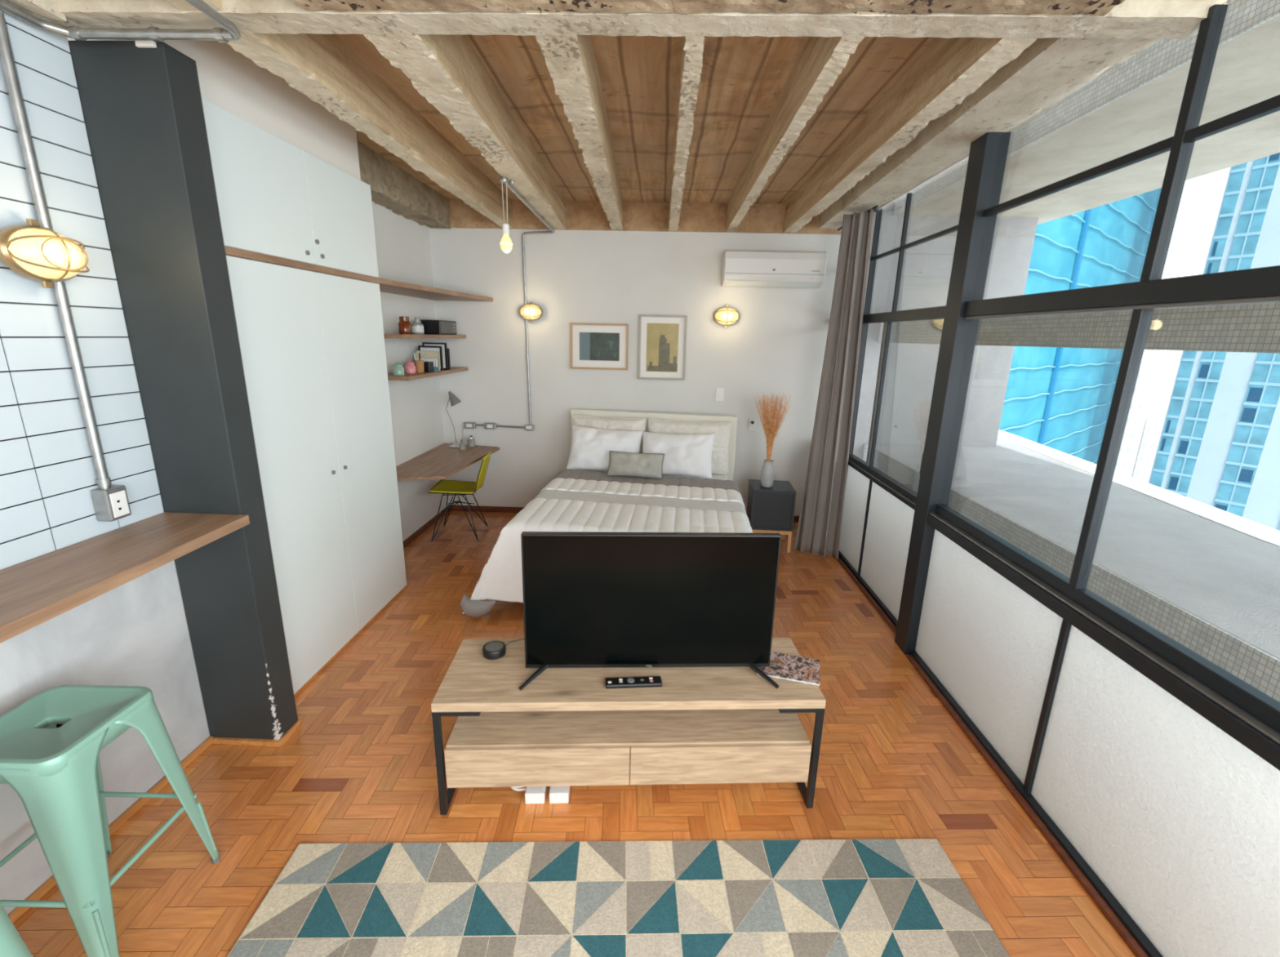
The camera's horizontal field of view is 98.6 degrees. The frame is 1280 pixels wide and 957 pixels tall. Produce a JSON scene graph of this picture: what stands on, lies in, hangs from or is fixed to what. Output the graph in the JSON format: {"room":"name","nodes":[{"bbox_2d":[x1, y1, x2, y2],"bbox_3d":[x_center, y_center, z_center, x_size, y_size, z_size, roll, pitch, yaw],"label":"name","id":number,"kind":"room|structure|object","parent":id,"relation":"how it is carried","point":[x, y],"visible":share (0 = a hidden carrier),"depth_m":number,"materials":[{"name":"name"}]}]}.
{"room":"studio apartment","nodes":[
{"label":"studio apartment","id":0,"kind":"room"},
{"bbox_2d":[0,9,209,914],"bbox_3d":[-1.919,0.409,-0.152,0.200,2.500,4.360,2,14,2],"label":"wall","id":1,"kind":"structure","parent":0,"point":[135,633],"depth_m":1.67,"materials":[{"name":"tile"}]},
{"bbox_2d":[0,12,131,521],"bbox_3d":[-1.706,-0.550,1.633,0.054,1.405,0.072,2,14,2],"label":"conduit","id":2,"kind":"object","parent":1,"relation":"attached to","point":[110,502],"visible":0.98,"depth_m":1.64,"materials":[{"name":"silver metal"}]},
{"bbox_2d":[0,218,89,288],"bbox_3d":[-1.653,-0.632,1.554,0.092,0.180,0.211,2,14,2],"label":"lamp","id":3,"kind":"object","parent":2,"relation":"attached to","point":[32,251],"visible":1,"depth_m":1.51,"materials":[{"name":"gold metal"}]},
{"bbox_2d":[109,489,129,517],"bbox_3d":[-1.696,0.083,1.795,0.004,0.080,0.052,2,14,2],"label":"outlet","id":4,"kind":"object","parent":2,"relation":"attached to","point":[119,506],"depth_m":1.79,"materials":[{"name":"white plastic"}]},
{"bbox_2d":[8,736,213,923],"bbox_3d":[-1.835,1.597,0.201,0.017,0.028,4.258,2,14,2],"label":"baseboard","id":5,"kind":"structure","parent":1,"relation":"attached to","point":[48,884],"depth_m":1.89,"materials":[{"name":"brown wood"}]},
{"bbox_2d":[0,511,249,643],"bbox_3d":[-1.649,0.674,-0.044,0.347,0.035,4.258,2,14,2],"label":"countertop","id":6,"kind":"structure","parent":1,"relation":"attached to","point":[34,591],"depth_m":1.57,"materials":[{"name":"brown wood"}]},
{"bbox_2d":[67,40,297,739],"bbox_3d":[-1.607,-0.128,2.015,0.318,2.472,0.125,2,14,2],"label":"wall column","id":7,"kind":"structure","parent":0,"point":[142,108],"depth_m":1.89,"materials":[{"name":"grey paint"}]},
{"bbox_2d":[0,0,240,48],"bbox_3d":[-1.477,-0.789,-0.323,0.584,0.034,4.058,2,14,2],"label":"conduit","id":8,"kind":"object","parent":7,"relation":"attached to","point":[231,33],"visible":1,"depth_m":1.57,"materials":[{"name":"silver metal"}]},
{"bbox_2d":[210,719,302,746],"bbox_3d":[-1.610,1.061,2.312,0.306,0.022,0.142,2,14,2],"label":"baseboard","id":9,"kind":"structure","parent":7,"relation":"attached to","point":[221,740],"depth_m":2.25,"materials":[{"name":"brown wood"}]},
{"bbox_2d":[66,37,360,180],"bbox_3d":[-1.714,-1.603,2.364,0.335,0.290,1.277,2,14,2],"label":"wall","id":10,"kind":"structure","parent":0,"point":[229,80],"depth_m":2.30,"materials":[{"name":"paint"}]},
{"bbox_2d":[371,200,448,541],"bbox_3d":[-1.926,-0.642,3.494,0.140,2.715,2.980,2,14,2],"label":"wall","id":11,"kind":"structure","parent":0,"point":[403,246],"depth_m":4.36,"materials":[{"name":"white paint"}]},
{"bbox_2d":[224,245,493,301],"bbox_3d":[-1.582,-1.192,3.368,0.513,0.030,2.915,2,14,2],"label":"wall shelf","id":12,"kind":"object","parent":11,"relation":"attached to","point":[387,286],"visible":0.55,"depth_m":3.19,"materials":[{"name":"brown wood"}]},
{"bbox_2d":[201,97,378,277],"bbox_3d":[-1.691,-1.242,2.517,0.344,0.486,1.265,2,14,2],"label":"upper cabinet","id":13,"kind":"object","parent":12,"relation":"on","point":[275,197],"visible":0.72,"depth_m":2.38,"materials":[{"name":"white laminate"}]},
{"bbox_2d":[383,333,466,338],"bbox_3d":[-1.685,-1.104,4.278,0.263,0.028,1.205,2,14,2],"label":"wall shelf","id":14,"kind":"object","parent":11,"relation":"attached to","point":[386,335],"visible":0.7,"depth_m":3.98,"materials":[{"name":"brown wood"}]},
{"bbox_2d":[398,316,411,333],"bbox_3d":[-1.707,-1.109,3.995,0.086,0.122,0.085,2,14,2],"label":"apothecary jar","id":15,"kind":"object","parent":14,"relation":"on","point":[404,325],"visible":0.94,"depth_m":3.97,"materials":[{"name":"orange glass"}]},
{"bbox_2d":[411,316,424,334],"bbox_3d":[-1.698,-1.166,4.208,0.086,0.126,0.085,2,14,2],"label":"glass bottle","id":16,"kind":"object","parent":14,"relation":"on","point":[417,327],"visible":0.98,"depth_m":4.18,"materials":[{"name":"white glass"}]},
{"bbox_2d":[420,320,457,334],"bbox_3d":[-1.665,-1.249,4.562,0.171,0.112,0.370,2,14,2],"label":"radio","id":17,"kind":"object","parent":14,"relation":"on","point":[430,326],"visible":0.85,"depth_m":4.39,"materials":[{"name":"black plastic"}]},
{"bbox_2d":[440,321,457,333],"bbox_3d":[-1.583,-1.247,4.560,0.004,0.092,0.350,2,14,2],"label":"grille","id":18,"kind":"object","parent":17,"relation":"attached to","point":[446,327],"depth_m":4.55,"materials":[{"name":"silver metal"}]},
{"bbox_2d":[403,507,449,548],"bbox_3d":[-1.853,0.486,4.465,0.015,0.050,1.625,2,14,2],"label":"baseboard","id":19,"kind":"structure","parent":11,"relation":"attached to","point":[432,521],"depth_m":4.66,"materials":[{"name":"brown wood"}]},
{"bbox_2d":[387,366,467,380],"bbox_3d":[-1.691,-0.834,4.347,0.263,0.028,1.205,2,14,2],"label":"wall shelf","id":20,"kind":"object","parent":11,"relation":"attached to","point":[453,369],"visible":0.56,"depth_m":4.04,"materials":[{"name":"brown wood"}]},
{"bbox_2d":[392,361,404,375],"bbox_3d":[-1.691,-0.769,3.855,0.076,0.090,0.075,2,14,2],"label":"candle jar","id":21,"kind":"object","parent":20,"relation":"on","point":[397,369],"visible":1,"depth_m":3.83,"materials":[{"name":"green glass"}]},
{"bbox_2d":[404,359,416,373],"bbox_3d":[-1.684,-0.820,4.038,0.076,0.098,0.075,2,14,2],"label":"candle jar","id":22,"kind":"object","parent":20,"relation":"on","point":[410,368],"visible":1,"depth_m":4.01,"materials":[{"name":"pink glass"}]},
{"bbox_2d":[413,352,424,373],"bbox_3d":[-1.652,-0.865,4.117,0.068,0.146,0.064,-5,16,-22],"label":"pencil cup","id":23,"kind":"object","parent":20,"relation":"on","point":[419,364],"visible":0.98,"depth_m":4.10,"materials":[{"name":"brown plastic"}]},
{"bbox_2d":[413,361,434,372],"bbox_3d":[-1.669,-0.864,4.256,0.115,0.075,0.095,2,14,2],"label":"storage box","id":24,"kind":"object","parent":20,"relation":"on","point":[428,366],"visible":0.58,"depth_m":4.21,"materials":[{"name":"black plastic"}]},
{"bbox_2d":[417,358,438,371],"bbox_3d":[-1.670,-0.894,4.333,0.146,0.095,0.044,2,14,2],"label":"book","id":25,"kind":"object","parent":20,"relation":"on","point":[434,360],"visible":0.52,"depth_m":4.31,"materials":[{"name":"white paper"}]},
{"bbox_2d":[416,351,439,370],"bbox_3d":[-1.680,-0.934,4.375,0.170,0.150,0.030,2,14,2],"label":"book","id":26,"kind":"object","parent":20,"relation":"on","point":[424,354],"visible":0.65,"depth_m":4.35,"materials":[{"name":"beige paper"}]},
{"bbox_2d":[417,345,443,370],"bbox_3d":[-1.676,-0.964,4.414,0.187,0.190,0.018,2,14,2],"label":"photo frame","id":27,"kind":"object","parent":20,"relation":"on","point":[421,348],"visible":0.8,"depth_m":4.39,"materials":[{"name":"black plastic"}]},
{"bbox_2d":[420,347,440,368],"bbox_3d":[-1.676,-0.964,4.414,0.157,0.162,0.008,2,14,2],"label":"photo","id":28,"kind":"object","parent":27,"relation":"attached to","point":[421,348],"depth_m":4.39},
{"bbox_2d":[422,342,448,369],"bbox_3d":[-1.668,-0.996,4.488,0.197,0.215,0.018,2,14,2],"label":"photo frame","id":29,"kind":"object","parent":20,"relation":"on","point":[444,346],"visible":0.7,"depth_m":4.47,"materials":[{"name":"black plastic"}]},
{"bbox_2d":[447,348,450,369],"bbox_3d":[-1.651,-0.985,4.537,0.165,0.170,0.030,2,14,2],"label":"book","id":30,"kind":"object","parent":20,"relation":"on","point":[448,349],"visible":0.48,"depth_m":4.53,"materials":[{"name":"black paper"}]},
{"bbox_2d":[395,443,499,480],"bbox_3d":[-1.564,-0.128,4.456,0.553,0.055,1.332,2,14,2],"label":"desk","id":31,"kind":"object","parent":11,"relation":"attached to","point":[442,461],"visible":0.76,"depth_m":4.34,"materials":[{"name":"brown wood"}]},
{"bbox_2d":[445,391,461,448],"bbox_3d":[-1.630,-0.518,4.840,0.135,0.506,0.204,-3,15,-17],"label":"desk lamp","id":32,"kind":"object","parent":31,"relation":"on","point":[454,400],"visible":0.92,"depth_m":4.74,"materials":[{"name":"silver metal"}]},
{"bbox_2d":[458,439,465,449],"bbox_3d":[-1.561,-0.299,4.829,0.056,0.090,0.055,2,14,2],"label":"glass jar","id":33,"kind":"object","parent":31,"relation":"on","point":[461,445],"visible":1,"depth_m":4.81,"materials":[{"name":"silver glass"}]},
{"bbox_2d":[467,435,475,446],"bbox_3d":[-1.525,-0.342,4.981,0.064,0.100,0.063,2,14,2],"label":"glass jar","id":34,"kind":"object","parent":31,"relation":"on","point":[471,441],"visible":1,"depth_m":4.96,"materials":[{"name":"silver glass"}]},
{"bbox_2d":[13,510,1135,956],"bbox_3d":[-0.240,1.312,1.622,3.500,0.060,7.470,2,14,2],"label":"floor","id":35,"kind":"structure","parent":0,"point":[359,766],"depth_m":2.04,"materials":[{"name":"brown wood"}]},
{"bbox_2d":[0,902,33,956],"bbox_3d":[-1.347,1.084,0.966,0.380,0.662,0.380,2,14,3],"label":"bar stool","id":36,"kind":"object","parent":35,"relation":"on","point":[11,944],"visible":1,"depth_m":1.03,"materials":[{"name":"green metal"}]},
{"bbox_2d":[0,684,220,956],"bbox_3d":[-1.524,0.942,1.504,0.380,0.662,0.380,1,14,0],"label":"bar stool","id":37,"kind":"object","parent":35,"relation":"on","point":[51,742],"visible":1,"depth_m":1.38,"materials":[{"name":"green paint"}]},
{"bbox_2d":[226,255,406,696],"bbox_3d":[-1.717,-0.050,2.824,0.344,1.913,1.265,2,14,2],"label":"wardrobe","id":38,"kind":"object","parent":35,"relation":"on","point":[313,347],"visible":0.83,"depth_m":2.69,"materials":[{"name":"white laminate"}]},
{"bbox_2d":[428,450,491,541],"bbox_3d":[-1.464,0.129,4.569,0.465,0.698,0.379,0,14,-4],"label":"wire chair","id":39,"kind":"object","parent":35,"relation":"on","point":[446,487],"visible":1,"depth_m":4.50,"materials":[{"name":"yellow plastic"}]},
{"bbox_2d":[511,786,526,791],"bbox_3d":[-0.453,1.130,2.066,0.110,0.029,0.087,2,14,2],"label":"power cable","id":40,"kind":"object","parent":35,"relation":"on","point":[517,788],"visible":0.17,"depth_m":2.03,"materials":[{"name":"white plastic"}]},
{"bbox_2d":[524,786,546,804],"bbox_3d":[-0.384,1.143,2.049,0.070,0.047,0.120,1,14,-3],"label":"box","id":41,"kind":"object","parent":35,"relation":"on","point":[533,794],"visible":0.45,"depth_m":1.99,"materials":[{"name":"white plastic"}]},
{"bbox_2d":[549,785,570,803],"bbox_3d":[-0.297,1.144,2.053,0.070,0.047,0.120,1,14,-3],"label":"box","id":42,"kind":"object","parent":35,"relation":"on","point":[557,794],"visible":0.44,"depth_m":2.00,"materials":[{"name":"white plastic"}]},
{"bbox_2d":[226,838,1009,956],"bbox_3d":[-0.031,1.423,1.068,2.140,0.010,1.620,1,14,-2],"label":"area rug","id":43,"kind":"object","parent":35,"relation":"on","point":[904,897],"visible":1,"depth_m":1.65,"materials":[{"name":"multicoloured fabric"}]},
{"bbox_2d":[431,637,826,814],"bbox_3d":[-0.041,0.924,2.114,1.336,0.456,0.405,1,14,-3],"label":"media console","id":44,"kind":"object","parent":35,"relation":"on","point":[704,725],"visible":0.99,"depth_m":1.94,"materials":[{"name":"brown wood"}]},
{"bbox_2d":[482,638,524,659],"bbox_3d":[-0.487,0.645,2.176,0.280,0.034,0.089,-11,19,-40],"label":"smart speaker","id":45,"kind":"object","parent":44,"relation":"on","point":[492,650],"visible":0.94,"depth_m":2.09},
{"bbox_2d":[604,675,662,688],"bbox_3d":[-0.022,0.721,1.953,0.200,0.018,0.048,0,15,-5],"label":"remote control","id":46,"kind":"object","parent":44,"relation":"on","point":[643,681],"visible":1,"depth_m":1.94,"materials":[{"name":"black plastic"}]},
{"bbox_2d":[519,531,781,689],"bbox_3d":[0.038,0.453,1.963,0.914,0.535,0.218,1,14,-3],"label":"television","id":47,"kind":"object","parent":44,"relation":"on","point":[592,599],"visible":1,"depth_m":1.95,"materials":[{"name":"black plastic"}]},
{"bbox_2d":[756,651,820,685],"bbox_3d":[0.559,0.708,2.070,0.224,0.009,0.160,5,15,16],"label":"magazine","id":48,"kind":"object","parent":44,"relation":"on","point":[782,666],"visible":0.79,"depth_m":2.05,"materials":[{"name":"multicoloured paper"}]},
{"bbox_2d":[569,408,737,480],"bbox_3d":[0.015,0.123,4.113,1.466,1.010,1.839,3,15,5],"label":"headboard","id":49,"kind":"object","parent":35,"relation":"on","point":[597,413],"visible":0.09,"depth_m":4.74,"materials":[{"name":"beige fabric"}]},
{"bbox_2d":[566,424,642,471],"bbox_3d":[-0.292,-0.238,4.583,0.617,0.373,0.233,2,14,4],"label":"pillow","id":50,"kind":"object","parent":49,"relation":"on","point":[590,448],"visible":0.82,"depth_m":4.52,"materials":[{"name":"white fabric"}]},
{"bbox_2d":[460,469,752,617],"bbox_3d":[-0.095,0.405,3.849,1.838,0.569,1.575,3,15,5],"label":"coverlet","id":51,"kind":"object","parent":49,"relation":"on","point":[574,500],"visible":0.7,"depth_m":3.46,"materials":[{"name":"white fabric"}]},
{"bbox_2d":[606,450,664,479],"bbox_3d":[-0.035,-0.108,4.373,0.451,0.185,0.151,3,15,6],"label":"cushion","id":52,"kind":"object","parent":51,"relation":"on","point":[620,463],"visible":1,"depth_m":4.33,"materials":[{"name":"beige fabric"}]},
{"bbox_2d":[571,414,646,453],"bbox_3d":[-0.281,-0.321,4.786,0.668,0.433,0.194,4,15,11],"label":"pillow","id":53,"kind":"object","parent":49,"relation":"on","point":[615,424],"visible":0.3,"depth_m":4.71,"materials":[{"name":"beige fabric"}]},
{"bbox_2d":[642,431,715,478],"bbox_3d":[0.297,-0.195,4.486,0.617,0.353,0.235,5,15,16],"label":"pillow","id":54,"kind":"object","parent":49,"relation":"on","point":[685,455],"visible":0.81,"depth_m":4.42,"materials":[{"name":"white fabric"}]},
{"bbox_2d":[648,417,732,474],"bbox_3d":[0.405,-0.273,4.657,0.709,0.433,0.200,5,15,13],"label":"pillow","id":55,"kind":"object","parent":49,"relation":"on","point":[719,461],"visible":0.42,"depth_m":4.59,"materials":[{"name":"beige fabric"}]},
{"bbox_2d":[746,479,795,552],"bbox_3d":[1.059,0.300,4.516,0.333,0.510,0.332,2,15,5],"label":"nightstand","id":56,"kind":"object","parent":35,"relation":"on","point":[769,509],"visible":0.8,"depth_m":4.35,"materials":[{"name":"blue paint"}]},
{"bbox_2d":[760,459,774,487],"bbox_3d":[1.015,-0.040,4.383,0.102,0.212,0.102,2,14,2],"label":"ceramic vase","id":57,"kind":"object","parent":56,"relation":"on","point":[767,471],"visible":0.99,"depth_m":4.35,"materials":[{"name":"white ceramic"}]},
{"bbox_2d":[752,391,790,461],"bbox_3d":[1.012,-0.378,4.297,0.321,0.611,0.281,2,14,2],"label":"dried grass","id":58,"kind":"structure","parent":57,"relation":"in","point":[771,428],"depth_m":4.27,"materials":[{"name":"plant"}]},
{"bbox_2d":[894,4,1279,956],"bbox_3d":[1.428,0.354,0.248,0.100,2.552,5.310,2,14,2],"label":"window","id":59,"kind":"structure","parent":35,"relation":"on","point":[1154,766],"depth_m":1.72,"materials":[{"name":"metal"}]},
{"bbox_2d":[3,0,1227,234],"bbox_3d":[-0.133,-1.269,0.950,3.900,0.323,7.740,2,14,2],"label":"ceiling","id":60,"kind":"structure","parent":0,"point":[714,116],"depth_m":2.19,"materials":[{"name":"wood"}]},
{"bbox_2d":[499,176,514,253],"bbox_3d":[-0.767,-1.512,3.175,0.070,0.402,0.112,5,15,12],"label":"pendant bulb","id":61,"kind":"object","parent":60,"relation":"hanging from","point":[506,244],"visible":1,"depth_m":3.16,"materials":[{"name":"glass"}]},
{"bbox_2d":[502,222,509,234],"bbox_3d":[-0.773,-1.435,3.174,0.038,0.059,0.037,2,14,2],"label":"socket","id":62,"kind":"object","parent":61,"relation":"attached to","point":[505,227],"depth_m":3.16,"materials":[{"name":"white plastic"}]},
{"bbox_2d":[794,204,878,559],"bbox_3d":[1.444,-0.693,4.354,0.320,2.514,0.820,2,14,2],"label":"curtain","id":63,"kind":"object","parent":60,"relation":"hanging from","point":[820,516],"visible":1,"depth_m":4.09,"materials":[{"name":"grey fabric"}]},
{"bbox_2d":[429,227,840,515],"bbox_3d":[-0.023,-0.870,4.974,3.900,2.500,0.140,2,14,2],"label":"wall","id":64,"kind":"structure","parent":0,"point":[777,343],"depth_m":4.82,"materials":[{"name":"white paint"}]},
{"bbox_2d":[462,182,554,440],"bbox_3d":[-1.188,-1.014,4.121,0.880,1.832,1.518,2,14,2],"label":"conduit","id":65,"kind":"object","parent":64,"relation":"attached to","point":[488,425],"visible":0.99,"depth_m":4.82,"materials":[{"name":"silver metal"}]},
{"bbox_2d":[519,301,542,322],"bbox_3d":[-0.940,-1.425,4.716,0.203,0.173,0.088,2,14,2],"label":"lamp","id":66,"kind":"object","parent":65,"relation":"attached to","point":[531,312],"visible":1,"depth_m":4.70,"materials":[{"name":"gold metal"}]},
{"bbox_2d":[569,322,628,369],"bbox_3d":[-0.356,-1.154,4.824,0.507,0.392,0.030,2,14,2],"label":"framed picture","id":67,"kind":"object","parent":64,"relation":"attached to","point":[597,346],"visible":1,"depth_m":4.82,"materials":[{"name":"white paper"}]},
{"bbox_2d":[579,332,619,360],"bbox_3d":[-0.356,-1.154,4.826,0.351,0.238,0.002,2,14,2],"label":"print","id":68,"kind":"object","parent":67,"relation":"attached to","point":[593,346],"depth_m":4.83},
{"bbox_2d":[448,504,799,521],"bbox_3d":[-0.092,0.332,5.206,3.480,0.055,0.015,2,14,2],"label":"baseboard","id":69,"kind":"structure","parent":64,"relation":"attached to","point":[455,508],"depth_m":5.24,"materials":[{"name":"brown wood"}]},
{"bbox_2d":[637,314,687,380],"bbox_3d":[0.195,-1.139,4.807,0.414,0.548,0.030,2,14,2],"label":"framed picture","id":70,"kind":"object","parent":64,"relation":"attached to","point":[662,341],"visible":1,"depth_m":4.81,"materials":[{"name":"white paper"}]},
{"bbox_2d":[645,323,679,372],"bbox_3d":[0.195,-1.140,4.809,0.276,0.412,0.002,2,14,2],"label":"print","id":71,"kind":"object","parent":70,"relation":"attached to","point":[662,340],"depth_m":4.81},
{"bbox_2d":[715,387,724,401],"bbox_3d":[0.709,-0.744,4.900,0.070,0.115,0.012,2,14,2],"label":"light switch","id":72,"kind":"object","parent":64,"relation":"attached to","point":[719,392],"visible":1,"depth_m":4.90,"materials":[{"name":"white plastic"}]},
{"bbox_2d":[713,304,739,328],"bbox_3d":[0.741,-1.381,4.689,0.224,0.191,0.098,2,14,2],"label":"lamp","id":73,"kind":"object","parent":64,"relation":"attached to","point":[726,316],"visible":1,"depth_m":4.68,"materials":[{"name":"yellow glass"}]},
{"bbox_2d":[748,418,755,431],"bbox_3d":[1.011,-0.478,4.947,0.060,0.110,0.031,2,14,2],"label":"wall socket","id":74,"kind":"object","parent":64,"relation":"attached to","point":[752,426],"visible":1,"depth_m":4.95,"materials":[{"name":"white plastic"}]},
{"bbox_2d":[721,249,826,288],"bbox_3d":[1.096,-1.721,4.536,0.816,0.271,0.199,2,14,2],"label":"air conditioner","id":75,"kind":"object","parent":64,"relation":"attached to","point":[753,268],"visible":1,"depth_m":4.45,"materials":[{"name":"white plastic"}]},
{"bbox_2d":[838,155,968,626],"bbox_3d":[1.582,-0.561,3.820,0.105,2.548,2.070,2,14,2],"label":"window","id":76,"kind":"structure","parent":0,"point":[878,513],"depth_m":3.64,"materials":[{"name":"metal"}]},
{"bbox_2d":[836,555,1148,956],"bbox_3d":[1.420,1.320,1.577,0.066,0.018,7.300,2,14,2],"label":"baseboard","id":77,"kind":"structure","parent":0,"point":[1104,908],"depth_m":2.00,"materials":[{"name":"brown wood"}]},
{"label":"outside","id":78,"kind":"structure","parent":0,"visible":0},
{"bbox_2d":[1127,416,1145,476],"bbox_3d":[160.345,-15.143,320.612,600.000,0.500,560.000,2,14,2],"label":"ground","id":79,"kind":"structure","parent":78,"point":[1143,417],"depth_m":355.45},
{"bbox_2d":[999,187,1161,464],"bbox_3d":[38.714,-16.081,62.320,60.889,125.000,16.350,-11,19,-39],"label":"building","id":80,"kind":"structure","parent":79,"relation":"on","point":[1058,398],"depth_m":58.43,"materials":[{"name":"blue glass"}]},
{"bbox_2d":[1115,365,1154,475],"bbox_3d":[100.926,4.819,120.867,6.500,58.000,9.080,13,19,38],"label":"building","id":81,"kind":"structure","parent":79,"relation":"on","point":[1144,375],"depth_m":111.56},
{"bbox_2d":[1130,403,1168,482],"bbox_3d":[108.567,9.386,119.842,6.000,50.000,9.080,13,19,38],"label":"building","id":82,"kind":"structure","parent":79,"relation":"on","point":[1155,415],"depth_m":113.51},
{"bbox_2d":[1147,152,1279,530],"bbox_3d":[80.353,-10.933,45.969,22.160,125.000,46.000,-6,16,-28],"label":"building","id":83,"kind":"structure","parent":79,"relation":"on","point":[1219,445],"depth_m":57.24,"materials":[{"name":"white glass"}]},
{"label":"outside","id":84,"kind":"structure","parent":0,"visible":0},
{"bbox_2d":[853,0,1279,702],"bbox_3d":[2.760,0.001,1.238,2.400,3.400,10.600,2,14,2],"label":"balcony","id":85,"kind":"object","parent":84,"point":[1206,577],"visible":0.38,"depth_m":3.02,"materials":[{"name":"grey paint"}]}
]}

